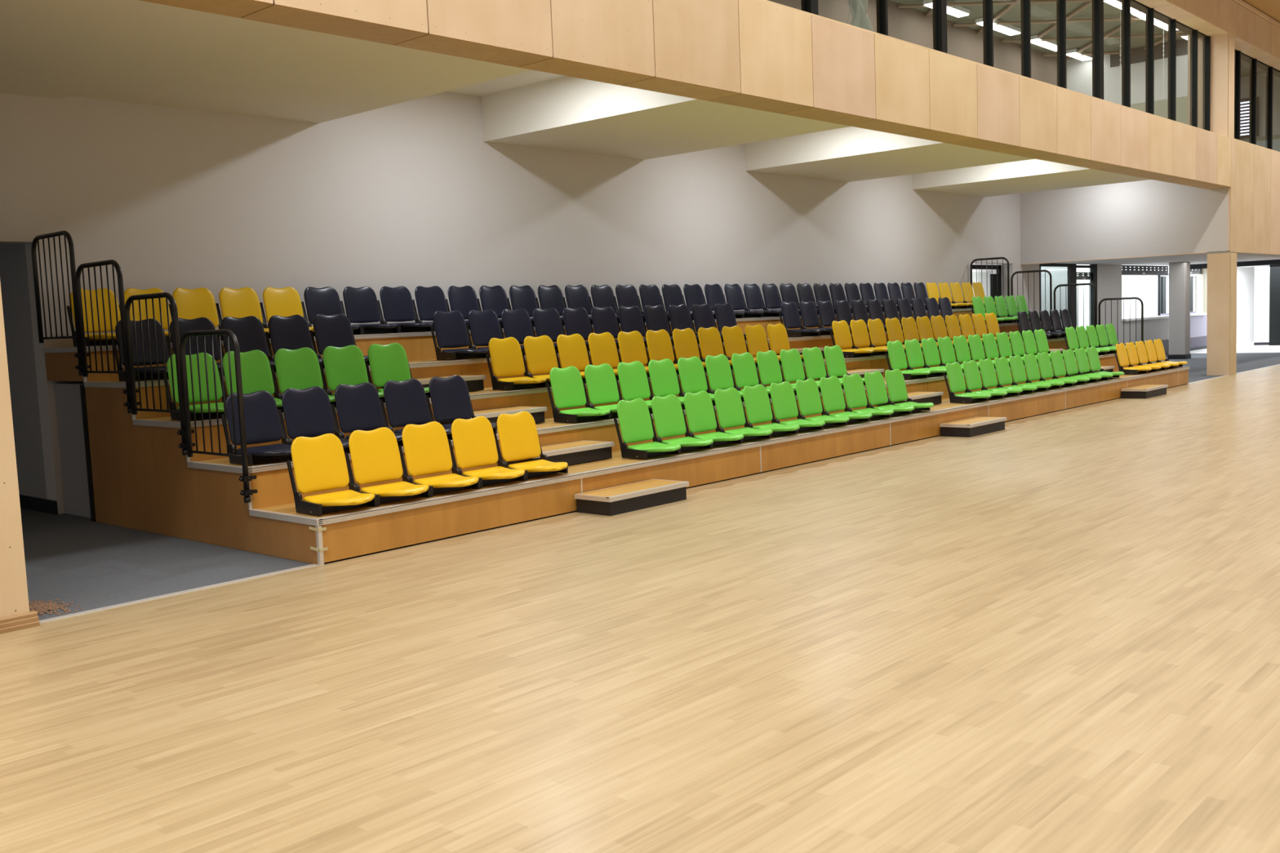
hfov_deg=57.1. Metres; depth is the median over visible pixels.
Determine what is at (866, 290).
seat
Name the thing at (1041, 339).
seat
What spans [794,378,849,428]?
seat
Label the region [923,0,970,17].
ceiling lamp
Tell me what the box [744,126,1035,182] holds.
beam
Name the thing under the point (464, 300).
seat
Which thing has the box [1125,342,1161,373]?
seat
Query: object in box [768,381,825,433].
seat
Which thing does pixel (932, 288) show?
seat
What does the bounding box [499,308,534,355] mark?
seat
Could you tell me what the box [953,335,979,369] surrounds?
seat
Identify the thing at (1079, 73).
wall
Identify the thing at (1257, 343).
baseboard
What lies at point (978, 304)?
seat
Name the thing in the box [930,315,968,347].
seat
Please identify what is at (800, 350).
step
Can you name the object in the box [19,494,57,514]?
baseboard
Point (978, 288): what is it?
seat
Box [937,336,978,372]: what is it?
seat
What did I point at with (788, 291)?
seat
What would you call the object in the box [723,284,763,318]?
seat
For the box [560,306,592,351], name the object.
seat
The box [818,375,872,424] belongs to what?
seat
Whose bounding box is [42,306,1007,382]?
tier
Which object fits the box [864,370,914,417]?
seat
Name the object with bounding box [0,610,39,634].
baseboard
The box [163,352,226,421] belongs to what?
seat
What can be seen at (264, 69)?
ceiling
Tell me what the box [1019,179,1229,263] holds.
wall
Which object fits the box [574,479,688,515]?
step
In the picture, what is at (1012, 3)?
trim
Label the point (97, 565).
floor
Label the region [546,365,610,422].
seat
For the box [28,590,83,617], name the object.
heap
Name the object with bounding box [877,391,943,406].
step
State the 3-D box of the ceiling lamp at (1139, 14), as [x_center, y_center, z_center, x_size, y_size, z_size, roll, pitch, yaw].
[9.169,-7.496,21.387,0.240,0.090,0.760,2,7,42]
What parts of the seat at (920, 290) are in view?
backrest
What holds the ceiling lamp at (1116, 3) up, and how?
attached to the ceiling at (1038, 11)
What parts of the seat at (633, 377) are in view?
backrest, seat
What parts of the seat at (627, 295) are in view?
backrest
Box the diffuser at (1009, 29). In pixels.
[977,22,1020,35]
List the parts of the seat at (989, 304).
backrest, seat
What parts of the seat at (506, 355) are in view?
backrest, seat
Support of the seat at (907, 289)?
on the tier at (418, 346)
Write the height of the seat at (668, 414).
0.510 m
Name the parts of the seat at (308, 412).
backrest, seat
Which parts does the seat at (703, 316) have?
backrest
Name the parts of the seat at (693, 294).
backrest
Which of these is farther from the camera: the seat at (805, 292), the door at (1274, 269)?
the door at (1274, 269)
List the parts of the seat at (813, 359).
backrest, seat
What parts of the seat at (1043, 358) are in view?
backrest, seat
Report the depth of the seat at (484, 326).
12.64 m
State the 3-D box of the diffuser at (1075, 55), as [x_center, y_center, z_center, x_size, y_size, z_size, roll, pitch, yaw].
[9.218,-7.766,24.711,0.200,0.020,0.910,2,7,42]
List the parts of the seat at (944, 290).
backrest, seat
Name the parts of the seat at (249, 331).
backrest, seat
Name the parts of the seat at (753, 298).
backrest, seat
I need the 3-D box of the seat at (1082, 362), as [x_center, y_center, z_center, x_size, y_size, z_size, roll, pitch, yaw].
[7.067,-0.971,18.289,0.525,0.510,0.468,2,7,42]
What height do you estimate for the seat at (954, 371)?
0.510 m
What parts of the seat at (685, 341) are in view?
backrest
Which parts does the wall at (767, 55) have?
soffit panel, panel, soffit panel, panel, soffit panel, panel, soffit panel, panel, soffit panel, panel, soffit panel, panel, soffit panel, panel, soffit panel, panel, soffit panel, panel, soffit panel, panel, soffit panel, panel, soffit panel, panel, soffit panel, panel, soffit panel, panel, soffit panel, panel, soffit panel, panel, soffit panel, panel, soffit panel, panel, panel, panel, panel, panel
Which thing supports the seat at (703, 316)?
on the tier at (473, 366)
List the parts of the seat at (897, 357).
backrest, seat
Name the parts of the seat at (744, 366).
backrest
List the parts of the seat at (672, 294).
backrest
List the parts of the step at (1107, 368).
edge trim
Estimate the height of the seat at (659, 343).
0.510 m
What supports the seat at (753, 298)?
on the tier at (418, 346)
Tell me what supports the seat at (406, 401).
on the tier at (273, 484)
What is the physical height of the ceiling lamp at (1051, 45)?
0.090 m
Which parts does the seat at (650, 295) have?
backrest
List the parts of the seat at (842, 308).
backrest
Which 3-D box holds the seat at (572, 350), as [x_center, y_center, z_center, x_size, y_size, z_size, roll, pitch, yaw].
[-0.561,-0.720,12.348,0.525,0.510,0.468,2,7,42]
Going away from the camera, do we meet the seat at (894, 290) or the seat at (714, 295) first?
the seat at (714, 295)
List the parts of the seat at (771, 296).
backrest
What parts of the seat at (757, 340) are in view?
backrest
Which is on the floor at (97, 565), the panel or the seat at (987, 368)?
the panel
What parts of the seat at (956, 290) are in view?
backrest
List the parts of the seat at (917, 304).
backrest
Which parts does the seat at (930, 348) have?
backrest, seat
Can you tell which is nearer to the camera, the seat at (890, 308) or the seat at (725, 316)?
the seat at (725, 316)
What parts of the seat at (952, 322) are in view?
backrest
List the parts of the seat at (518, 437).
backrest, seat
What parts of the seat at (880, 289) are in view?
backrest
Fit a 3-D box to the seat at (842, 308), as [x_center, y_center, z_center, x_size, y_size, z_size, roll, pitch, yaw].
[3.255,-1.670,17.833,0.525,0.510,0.468,2,7,42]
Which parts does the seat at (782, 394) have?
backrest, seat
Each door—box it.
[972,264,1001,302]
[1039,262,1076,330]
[1075,264,1097,347]
[1269,264,1279,345]
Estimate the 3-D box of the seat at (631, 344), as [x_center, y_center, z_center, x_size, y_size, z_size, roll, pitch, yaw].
[0.065,-0.808,13.041,0.525,0.510,0.468,2,7,42]
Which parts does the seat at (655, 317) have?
backrest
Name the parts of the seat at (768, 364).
backrest, seat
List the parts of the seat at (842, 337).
backrest, seat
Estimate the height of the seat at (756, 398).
0.510 m
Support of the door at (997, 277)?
in the wall at (411, 194)
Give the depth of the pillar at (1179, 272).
29.61 m
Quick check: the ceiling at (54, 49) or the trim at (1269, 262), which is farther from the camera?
the trim at (1269, 262)
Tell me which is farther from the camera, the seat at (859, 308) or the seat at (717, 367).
the seat at (859, 308)
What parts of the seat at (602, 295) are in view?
backrest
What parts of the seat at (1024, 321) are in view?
backrest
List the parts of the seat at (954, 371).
backrest, seat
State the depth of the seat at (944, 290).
22.12 m
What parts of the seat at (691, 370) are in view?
backrest, seat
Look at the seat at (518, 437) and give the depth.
9.60 m
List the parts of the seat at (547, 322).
backrest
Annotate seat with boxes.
[66,288,120,346]
[111,318,169,381]
[124,288,172,342]
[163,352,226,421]
[166,317,224,375]
[169,287,222,340]
[216,287,270,338]
[217,315,275,371]
[219,350,283,411]
[220,390,292,465]
[260,286,315,336]
[265,314,324,368]
[271,346,336,406]
[278,386,350,451]
[286,433,377,515]
[302,286,362,334]
[310,313,369,365]
[320,345,385,401]
[331,382,403,444]
[340,286,399,334]
[345,426,431,506]
[365,342,430,397]
[377,285,434,333]
[380,378,452,439]
[398,421,479,496]
[412,285,466,331]
[426,375,497,433]
[430,310,488,360]
[445,285,479,329]
[448,416,525,488]
[466,309,522,357]
[477,285,510,328]
[485,337,546,390]
[493,411,568,479]
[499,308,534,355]
[507,284,538,327]
[521,335,559,386]
[530,307,564,352]
[535,284,565,325]
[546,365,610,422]
[555,333,590,382]
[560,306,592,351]
[563,284,592,324]
[582,363,620,418]
[586,332,620,379]
[589,284,619,323]
[589,306,619,348]
[613,284,645,322]
[613,398,680,459]
[615,360,653,412]
[616,305,647,346]
[616,330,649,376]
[638,284,670,321]
[642,305,674,345]
[644,328,679,373]
[646,358,684,408]
[649,394,713,453]
[661,284,693,319]
[666,304,699,343]
[671,328,706,371]
[675,356,715,404]
[682,284,715,319]
[682,391,743,448]
[690,303,724,342]
[697,326,733,368]
[703,284,744,318]
[704,354,743,400]
[712,387,773,443]
[713,302,746,340]
[720,325,757,366]
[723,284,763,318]
[730,351,770,396]
[742,283,782,317]
[742,384,799,437]
[744,324,781,364]
[755,350,796,393]
[761,283,799,316]
[766,323,804,361]
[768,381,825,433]
[778,301,821,337]
[779,283,817,315]
[779,348,820,391]
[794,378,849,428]
[796,283,818,315]
[799,301,833,335]
[801,346,844,387]
[813,283,835,314]
[817,300,852,333]
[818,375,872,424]
[823,345,865,385]
[829,283,853,313]
[830,320,874,357]
[834,299,869,332]
[842,373,893,421]
[844,283,868,312]
[850,299,886,331]
[850,319,888,355]
[859,282,884,311]
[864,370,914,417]
[866,298,902,331]
[867,318,905,352]
[873,282,898,311]
[882,298,917,329]
[884,340,930,379]
[884,368,933,413]
[885,317,922,352]
[887,282,912,311]
[897,297,931,327]
[900,282,926,310]
[901,316,937,351]
[904,338,946,377]
[911,297,946,328]
[913,282,939,309]
[916,315,953,349]
[921,337,963,375]
[924,297,959,327]
[926,282,958,309]
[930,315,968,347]
[937,297,960,326]
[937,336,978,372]
[938,282,969,309]
[943,361,991,403]
[945,314,968,346]
[950,282,973,308]
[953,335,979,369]
[959,314,983,344]
[961,281,985,307]
[962,360,1007,400]
[968,333,995,368]
[970,296,1004,324]
[972,281,995,306]
[972,313,997,343]
[978,358,1022,397]
[982,333,1009,365]
[983,296,1015,323]
[985,312,1010,342]
[994,295,1018,323]
[994,356,1037,395]
[995,332,1024,364]
[1005,295,1030,321]
[1008,330,1038,362]
[1008,355,1051,392]
[1015,295,1040,320]
[1016,311,1051,340]
[1022,329,1051,360]
[1023,353,1064,390]
[1028,310,1062,338]
[1034,328,1063,359]
[1036,351,1077,386]
[1039,310,1066,337]
[1049,309,1077,336]
[1049,350,1089,385]
[1059,308,1087,334]
[1062,348,1102,383]
[1063,326,1100,356]
[1075,325,1110,354]
[1075,347,1113,381]
[1085,324,1116,353]
[1086,346,1124,379]
[1095,324,1126,352]
[1105,323,1136,348]
[1114,342,1151,374]
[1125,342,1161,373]
[1135,341,1170,369]
[1144,339,1179,368]
[1153,338,1187,368]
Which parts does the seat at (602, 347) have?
backrest, seat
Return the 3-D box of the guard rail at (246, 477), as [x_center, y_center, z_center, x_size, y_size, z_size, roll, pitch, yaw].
[-3.058,-0.085,8.493,0.850,1.220,0.125,2,7,42]
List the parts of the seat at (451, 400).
backrest, seat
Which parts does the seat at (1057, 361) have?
backrest, seat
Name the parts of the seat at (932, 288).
backrest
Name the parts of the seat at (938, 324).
backrest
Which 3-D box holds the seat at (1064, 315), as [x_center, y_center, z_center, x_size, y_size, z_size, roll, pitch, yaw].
[8.154,-1.949,22.007,0.525,0.510,0.458,2,7,42]
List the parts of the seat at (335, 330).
backrest, seat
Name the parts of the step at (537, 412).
edge trim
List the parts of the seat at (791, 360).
backrest, seat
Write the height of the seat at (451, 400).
0.510 m
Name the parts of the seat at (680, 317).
backrest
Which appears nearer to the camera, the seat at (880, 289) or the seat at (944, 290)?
the seat at (880, 289)
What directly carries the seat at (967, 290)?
on the tier at (418, 346)
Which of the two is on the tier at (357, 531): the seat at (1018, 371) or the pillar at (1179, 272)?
the seat at (1018, 371)
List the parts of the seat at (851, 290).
backrest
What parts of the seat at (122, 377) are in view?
backrest, seat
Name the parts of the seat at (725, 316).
backrest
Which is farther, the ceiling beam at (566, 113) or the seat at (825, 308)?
the seat at (825, 308)
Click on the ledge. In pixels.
(1202, 313)
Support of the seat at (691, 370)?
on the tier at (273, 484)
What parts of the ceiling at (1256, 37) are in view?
soffit panel, soffit panel, panel, soffit panel, panel, soffit panel, panel, soffit panel, panel, soffit panel, panel, soffit panel, soffit panel, panel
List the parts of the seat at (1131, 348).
backrest, seat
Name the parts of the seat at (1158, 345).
backrest, seat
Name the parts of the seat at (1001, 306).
backrest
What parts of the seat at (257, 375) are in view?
backrest, seat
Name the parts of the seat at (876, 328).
backrest, seat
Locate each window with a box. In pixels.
[800,0,1210,130]
[1157,273,1195,315]
[1234,48,1279,149]
[1240,96,1258,137]
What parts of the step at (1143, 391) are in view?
edge trim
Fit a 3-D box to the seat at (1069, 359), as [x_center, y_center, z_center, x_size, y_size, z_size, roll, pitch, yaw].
[6.755,-0.926,17.943,0.525,0.510,0.468,2,7,42]
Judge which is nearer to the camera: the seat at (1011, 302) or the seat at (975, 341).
the seat at (975, 341)
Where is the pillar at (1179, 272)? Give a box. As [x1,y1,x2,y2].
[1167,262,1191,359]
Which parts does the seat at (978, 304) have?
backrest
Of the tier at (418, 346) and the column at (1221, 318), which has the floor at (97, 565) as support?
the column at (1221, 318)
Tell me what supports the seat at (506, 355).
on the tier at (488, 398)
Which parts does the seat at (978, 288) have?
backrest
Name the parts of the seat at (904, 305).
backrest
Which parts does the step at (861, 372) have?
edge trim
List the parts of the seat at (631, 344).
backrest, seat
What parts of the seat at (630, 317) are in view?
backrest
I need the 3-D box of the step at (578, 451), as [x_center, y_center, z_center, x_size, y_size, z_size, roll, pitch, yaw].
[-0.700,0.249,10.308,0.395,0.147,0.980,2,7,42]
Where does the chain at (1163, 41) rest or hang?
hanging from the ceiling at (1038, 11)
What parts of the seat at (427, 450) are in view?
backrest, seat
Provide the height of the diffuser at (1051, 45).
0.020 m
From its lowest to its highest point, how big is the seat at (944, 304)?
0.510 m
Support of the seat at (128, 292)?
on the tier at (418, 346)
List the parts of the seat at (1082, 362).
backrest, seat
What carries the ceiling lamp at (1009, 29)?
attached to the ceiling at (1038, 11)
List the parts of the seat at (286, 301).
backrest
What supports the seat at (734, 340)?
on the tier at (488, 398)
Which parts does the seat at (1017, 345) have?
backrest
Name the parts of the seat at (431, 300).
backrest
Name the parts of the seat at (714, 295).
backrest, seat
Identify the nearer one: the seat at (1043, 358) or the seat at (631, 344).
the seat at (631, 344)
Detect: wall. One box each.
[0,91,1254,514]
[0,243,47,499]
[0,282,29,617]
[140,0,1279,257]
[768,0,1066,88]
[972,263,1003,302]
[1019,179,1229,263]
[1066,38,1187,124]
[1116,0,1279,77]
[1190,315,1207,351]
[1240,73,1279,151]
[1253,265,1269,342]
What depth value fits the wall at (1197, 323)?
34.47 m
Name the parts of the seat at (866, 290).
backrest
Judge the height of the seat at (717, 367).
0.510 m
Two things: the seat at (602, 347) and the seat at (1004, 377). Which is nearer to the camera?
the seat at (602, 347)
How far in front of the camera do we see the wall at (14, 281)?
10.85 m
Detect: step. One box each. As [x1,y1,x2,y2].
[382,375,485,391]
[440,406,546,424]
[506,440,614,467]
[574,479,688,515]
[776,347,825,358]
[819,368,884,379]
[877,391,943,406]
[939,416,1006,437]
[1020,348,1063,356]
[1070,365,1114,376]
[1120,384,1168,398]
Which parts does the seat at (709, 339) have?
backrest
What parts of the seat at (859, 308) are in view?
backrest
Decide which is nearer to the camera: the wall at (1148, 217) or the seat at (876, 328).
the seat at (876, 328)
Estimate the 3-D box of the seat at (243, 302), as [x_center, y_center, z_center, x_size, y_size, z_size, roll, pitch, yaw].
[-3.740,-1.097,11.337,0.525,0.510,0.465,2,7,42]
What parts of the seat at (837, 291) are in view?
backrest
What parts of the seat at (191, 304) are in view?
backrest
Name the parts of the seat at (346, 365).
backrest, seat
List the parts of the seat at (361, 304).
backrest, seat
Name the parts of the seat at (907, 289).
backrest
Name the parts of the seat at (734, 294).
backrest, seat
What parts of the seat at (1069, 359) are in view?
backrest, seat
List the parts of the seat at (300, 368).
backrest, seat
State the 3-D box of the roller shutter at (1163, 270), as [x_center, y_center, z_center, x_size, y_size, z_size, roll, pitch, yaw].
[13.406,-4.148,31.248,0.032,0.260,3.680,2,7,42]
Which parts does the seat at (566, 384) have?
backrest, seat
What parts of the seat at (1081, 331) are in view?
backrest, seat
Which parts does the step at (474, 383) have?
edge trim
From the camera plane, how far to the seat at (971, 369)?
15.61 m
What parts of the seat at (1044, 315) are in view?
backrest, seat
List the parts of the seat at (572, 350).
backrest, seat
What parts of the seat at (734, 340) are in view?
backrest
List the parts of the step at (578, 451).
edge trim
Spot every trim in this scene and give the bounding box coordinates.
[39,364,1279,623]
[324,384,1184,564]
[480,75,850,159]
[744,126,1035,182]
[897,0,1105,34]
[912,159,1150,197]
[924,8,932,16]
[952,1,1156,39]
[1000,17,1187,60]
[1020,252,1207,264]
[1043,30,1182,56]
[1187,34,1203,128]
[1190,259,1279,269]
[1232,0,1279,28]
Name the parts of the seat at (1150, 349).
backrest, seat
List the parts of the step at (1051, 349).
edge trim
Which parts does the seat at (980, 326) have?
backrest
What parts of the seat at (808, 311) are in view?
backrest, seat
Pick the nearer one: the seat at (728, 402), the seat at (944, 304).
the seat at (728, 402)
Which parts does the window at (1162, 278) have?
sill frame, head frame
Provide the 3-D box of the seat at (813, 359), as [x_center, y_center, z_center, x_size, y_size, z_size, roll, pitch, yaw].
[2.274,-0.707,14.233,0.525,0.510,0.468,2,7,42]
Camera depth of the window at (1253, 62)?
24.74 m
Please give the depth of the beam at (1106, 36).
23.06 m
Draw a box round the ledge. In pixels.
[1121,312,1206,321]
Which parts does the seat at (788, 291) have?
backrest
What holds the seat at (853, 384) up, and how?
on the tier at (357, 531)
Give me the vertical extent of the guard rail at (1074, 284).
1.220 m
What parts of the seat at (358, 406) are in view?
backrest, seat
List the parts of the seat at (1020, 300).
backrest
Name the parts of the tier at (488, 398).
trim, corner post, riser panel, riser panel, riser panel, riser panel, riser panel, riser panel, riser panel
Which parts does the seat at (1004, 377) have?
backrest, seat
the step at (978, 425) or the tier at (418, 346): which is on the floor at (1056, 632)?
the step at (978, 425)
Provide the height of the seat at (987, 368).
0.510 m
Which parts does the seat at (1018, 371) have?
backrest, seat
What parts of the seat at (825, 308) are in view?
backrest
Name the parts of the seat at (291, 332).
backrest, seat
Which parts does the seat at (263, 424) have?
backrest, seat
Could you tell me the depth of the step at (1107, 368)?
19.29 m
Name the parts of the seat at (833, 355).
backrest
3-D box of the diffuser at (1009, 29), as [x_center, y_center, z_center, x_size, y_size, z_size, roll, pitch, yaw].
[6.681,-7.408,21.899,0.200,0.020,1.400,2,7,42]
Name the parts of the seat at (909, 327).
backrest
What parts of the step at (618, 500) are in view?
edge trim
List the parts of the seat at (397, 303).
backrest, seat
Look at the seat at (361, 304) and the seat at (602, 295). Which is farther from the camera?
the seat at (602, 295)
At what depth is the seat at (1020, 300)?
22.68 m
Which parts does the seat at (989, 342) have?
backrest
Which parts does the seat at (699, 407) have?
backrest, seat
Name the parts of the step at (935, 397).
edge trim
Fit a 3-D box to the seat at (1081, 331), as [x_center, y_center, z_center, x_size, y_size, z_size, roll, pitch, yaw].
[7.881,-1.498,20.448,0.525,0.510,0.458,2,7,42]
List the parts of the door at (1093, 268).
head frame, frame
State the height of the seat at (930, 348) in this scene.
0.510 m
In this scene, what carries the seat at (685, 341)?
on the tier at (488, 398)
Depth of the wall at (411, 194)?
13.63 m
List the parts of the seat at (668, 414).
backrest, seat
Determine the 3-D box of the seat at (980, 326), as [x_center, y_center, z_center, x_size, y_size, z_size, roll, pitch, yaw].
[5.777,-1.613,19.372,0.525,0.510,0.468,2,7,42]
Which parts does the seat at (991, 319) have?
backrest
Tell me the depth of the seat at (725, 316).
15.77 m
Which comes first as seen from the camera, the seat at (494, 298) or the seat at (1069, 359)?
the seat at (494, 298)
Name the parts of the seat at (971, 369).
backrest, seat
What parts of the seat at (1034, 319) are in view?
backrest, seat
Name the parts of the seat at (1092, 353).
backrest, seat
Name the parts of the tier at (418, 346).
trim, riser panel, riser panel, riser panel, riser panel, riser panel, riser panel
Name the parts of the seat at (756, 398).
backrest, seat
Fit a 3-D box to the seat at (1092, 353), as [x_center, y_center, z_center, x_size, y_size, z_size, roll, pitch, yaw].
[7.380,-1.015,18.636,0.525,0.510,0.468,2,7,42]
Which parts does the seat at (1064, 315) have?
backrest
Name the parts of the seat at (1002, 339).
backrest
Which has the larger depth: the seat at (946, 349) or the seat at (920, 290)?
the seat at (920, 290)
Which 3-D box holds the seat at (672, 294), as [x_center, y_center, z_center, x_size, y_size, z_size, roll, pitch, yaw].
[0.609,-1.710,16.157,0.525,0.510,0.465,2,7,42]
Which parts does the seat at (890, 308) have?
backrest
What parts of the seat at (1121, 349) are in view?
backrest, seat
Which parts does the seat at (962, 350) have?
backrest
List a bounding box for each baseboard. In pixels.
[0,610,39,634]
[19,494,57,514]
[1124,339,1168,355]
[1253,342,1269,345]
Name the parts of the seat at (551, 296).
backrest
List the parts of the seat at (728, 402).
backrest, seat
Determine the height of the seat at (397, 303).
0.510 m
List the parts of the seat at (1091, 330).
backrest, seat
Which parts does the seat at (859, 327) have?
backrest, seat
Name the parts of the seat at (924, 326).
backrest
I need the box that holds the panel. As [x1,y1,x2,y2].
[44,351,317,564]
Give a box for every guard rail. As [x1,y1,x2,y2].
[31,230,89,375]
[75,259,139,413]
[124,292,195,455]
[179,328,257,502]
[969,257,1009,316]
[1010,269,1053,332]
[1053,283,1097,347]
[1097,297,1143,364]
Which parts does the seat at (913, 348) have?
backrest, seat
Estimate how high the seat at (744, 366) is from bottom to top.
0.510 m
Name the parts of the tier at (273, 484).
trim, corner post, riser panel, riser panel, riser panel, riser panel, riser panel, riser panel, riser panel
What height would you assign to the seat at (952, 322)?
0.510 m
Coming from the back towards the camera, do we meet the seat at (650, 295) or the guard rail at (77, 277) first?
the seat at (650, 295)
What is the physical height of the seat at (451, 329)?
0.510 m
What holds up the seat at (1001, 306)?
on the tier at (473, 366)
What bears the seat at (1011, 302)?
on the tier at (473, 366)
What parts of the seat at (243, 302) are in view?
backrest, seat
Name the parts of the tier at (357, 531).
trim, corner post, riser panel, riser panel, riser panel, riser panel, riser panel, riser panel, riser panel, riser panel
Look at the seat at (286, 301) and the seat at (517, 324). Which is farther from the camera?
the seat at (517, 324)
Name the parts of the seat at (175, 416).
backrest, seat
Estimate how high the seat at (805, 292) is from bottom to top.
0.510 m
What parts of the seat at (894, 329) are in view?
backrest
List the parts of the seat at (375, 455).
backrest, seat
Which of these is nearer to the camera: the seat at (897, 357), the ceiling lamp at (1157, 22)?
the seat at (897, 357)
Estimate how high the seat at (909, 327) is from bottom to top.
0.510 m
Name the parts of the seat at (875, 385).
backrest, seat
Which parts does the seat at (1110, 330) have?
backrest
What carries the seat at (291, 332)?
on the tier at (473, 366)
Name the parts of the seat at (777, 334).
backrest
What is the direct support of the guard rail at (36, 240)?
attached to the tier at (418, 346)
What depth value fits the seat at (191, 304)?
11.13 m
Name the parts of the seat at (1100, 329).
backrest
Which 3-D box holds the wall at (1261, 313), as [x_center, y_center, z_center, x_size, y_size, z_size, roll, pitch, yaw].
[20.108,-3.945,37.660,0.866,2.500,4.812,2,6,36]
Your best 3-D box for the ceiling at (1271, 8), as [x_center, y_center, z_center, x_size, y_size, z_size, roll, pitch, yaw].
[16.520,-7.315,10.232,24.020,0.130,58.000,2,7,42]
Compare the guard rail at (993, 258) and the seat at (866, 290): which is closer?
the seat at (866, 290)
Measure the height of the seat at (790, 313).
0.510 m
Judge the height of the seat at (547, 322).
0.510 m
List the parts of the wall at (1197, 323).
skirting, panel, panel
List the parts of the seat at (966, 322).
backrest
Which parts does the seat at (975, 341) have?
backrest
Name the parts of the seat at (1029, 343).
backrest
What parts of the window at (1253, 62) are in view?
head frame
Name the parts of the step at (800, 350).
edge trim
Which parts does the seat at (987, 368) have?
backrest, seat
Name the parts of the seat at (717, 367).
backrest, seat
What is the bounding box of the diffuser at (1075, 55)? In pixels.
[1066,52,1092,61]
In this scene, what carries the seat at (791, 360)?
on the tier at (273, 484)
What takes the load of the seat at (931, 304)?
on the tier at (473, 366)
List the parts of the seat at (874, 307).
backrest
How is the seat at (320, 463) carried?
on the tier at (357, 531)
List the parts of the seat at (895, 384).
backrest, seat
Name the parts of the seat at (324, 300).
backrest, seat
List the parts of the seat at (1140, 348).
backrest, seat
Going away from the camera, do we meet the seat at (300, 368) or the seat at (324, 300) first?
the seat at (300, 368)
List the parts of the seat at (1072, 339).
backrest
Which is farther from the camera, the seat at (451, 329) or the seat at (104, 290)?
the seat at (451, 329)
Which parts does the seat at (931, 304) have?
backrest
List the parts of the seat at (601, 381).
backrest, seat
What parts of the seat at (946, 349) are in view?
backrest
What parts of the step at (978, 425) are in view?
edge trim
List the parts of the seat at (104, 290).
backrest, seat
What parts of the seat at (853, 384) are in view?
backrest, seat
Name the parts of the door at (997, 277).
head frame, frame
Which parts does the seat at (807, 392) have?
backrest, seat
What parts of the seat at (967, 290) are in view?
backrest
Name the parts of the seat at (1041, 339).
backrest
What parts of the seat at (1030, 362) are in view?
backrest, seat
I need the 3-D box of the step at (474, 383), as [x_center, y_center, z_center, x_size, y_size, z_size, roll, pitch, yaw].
[-1.991,-0.394,11.390,0.395,0.147,0.980,2,7,42]
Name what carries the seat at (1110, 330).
on the tier at (273, 484)
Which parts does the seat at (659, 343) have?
backrest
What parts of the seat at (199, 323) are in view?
backrest, seat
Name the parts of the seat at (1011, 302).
backrest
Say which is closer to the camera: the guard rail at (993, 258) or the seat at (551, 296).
the seat at (551, 296)
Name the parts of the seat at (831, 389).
backrest, seat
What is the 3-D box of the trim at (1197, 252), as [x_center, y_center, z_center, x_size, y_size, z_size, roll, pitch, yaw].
[9.718,-3.458,24.263,3.770,0.017,0.296,2,7,42]
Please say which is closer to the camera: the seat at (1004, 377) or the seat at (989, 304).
the seat at (1004, 377)
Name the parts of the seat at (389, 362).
backrest, seat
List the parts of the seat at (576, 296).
backrest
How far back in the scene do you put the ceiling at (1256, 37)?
22.12 m
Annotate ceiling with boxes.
[0,0,566,98]
[69,22,532,123]
[891,0,1266,76]
[1053,253,1279,267]
[1242,0,1279,22]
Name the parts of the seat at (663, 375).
backrest, seat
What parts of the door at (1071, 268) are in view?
frame, head frame, frame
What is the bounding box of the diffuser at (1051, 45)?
[1031,38,1057,51]
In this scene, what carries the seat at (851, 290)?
on the tier at (418, 346)
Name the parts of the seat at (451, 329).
backrest, seat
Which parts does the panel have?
edge post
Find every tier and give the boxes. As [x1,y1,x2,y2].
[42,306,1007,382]
[84,320,1048,419]
[132,336,1089,462]
[186,351,1138,510]
[248,366,1190,565]
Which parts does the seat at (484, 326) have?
backrest, seat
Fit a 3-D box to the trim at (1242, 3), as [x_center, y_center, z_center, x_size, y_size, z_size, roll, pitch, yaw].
[6.948,-7.480,17.495,0.070,0.060,40.000,2,7,42]
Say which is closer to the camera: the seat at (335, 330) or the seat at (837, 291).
the seat at (335, 330)
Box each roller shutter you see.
[1075,271,1091,279]
[1121,264,1168,275]
[1190,268,1201,274]
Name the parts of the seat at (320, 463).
backrest, seat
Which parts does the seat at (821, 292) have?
backrest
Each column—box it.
[1206,252,1236,375]
[1209,33,1234,137]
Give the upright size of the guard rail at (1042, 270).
1.220 m
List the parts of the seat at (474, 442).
backrest, seat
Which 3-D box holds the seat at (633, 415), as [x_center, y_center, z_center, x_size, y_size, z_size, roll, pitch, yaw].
[0.104,0.011,10.572,0.525,0.510,0.468,2,7,42]
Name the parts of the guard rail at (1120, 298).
frame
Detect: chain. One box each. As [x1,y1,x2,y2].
[1119,2,1121,104]
[1162,22,1164,99]
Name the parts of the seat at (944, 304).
backrest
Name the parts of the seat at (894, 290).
backrest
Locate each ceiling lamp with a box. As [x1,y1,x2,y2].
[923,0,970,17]
[975,17,1021,35]
[1031,34,1066,51]
[1066,48,1092,61]
[1103,0,1137,12]
[1130,10,1155,20]
[1154,19,1177,31]
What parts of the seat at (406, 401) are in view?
backrest, seat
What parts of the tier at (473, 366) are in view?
trim, corner post, riser panel, riser panel, riser panel, riser panel, riser panel, riser panel, riser panel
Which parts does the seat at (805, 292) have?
backrest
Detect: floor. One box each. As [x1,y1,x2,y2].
[0,364,1279,852]
[20,341,1279,620]
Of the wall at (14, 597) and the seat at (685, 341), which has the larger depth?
the seat at (685, 341)
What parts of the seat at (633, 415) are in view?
backrest, seat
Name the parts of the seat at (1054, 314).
backrest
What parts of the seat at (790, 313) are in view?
backrest, seat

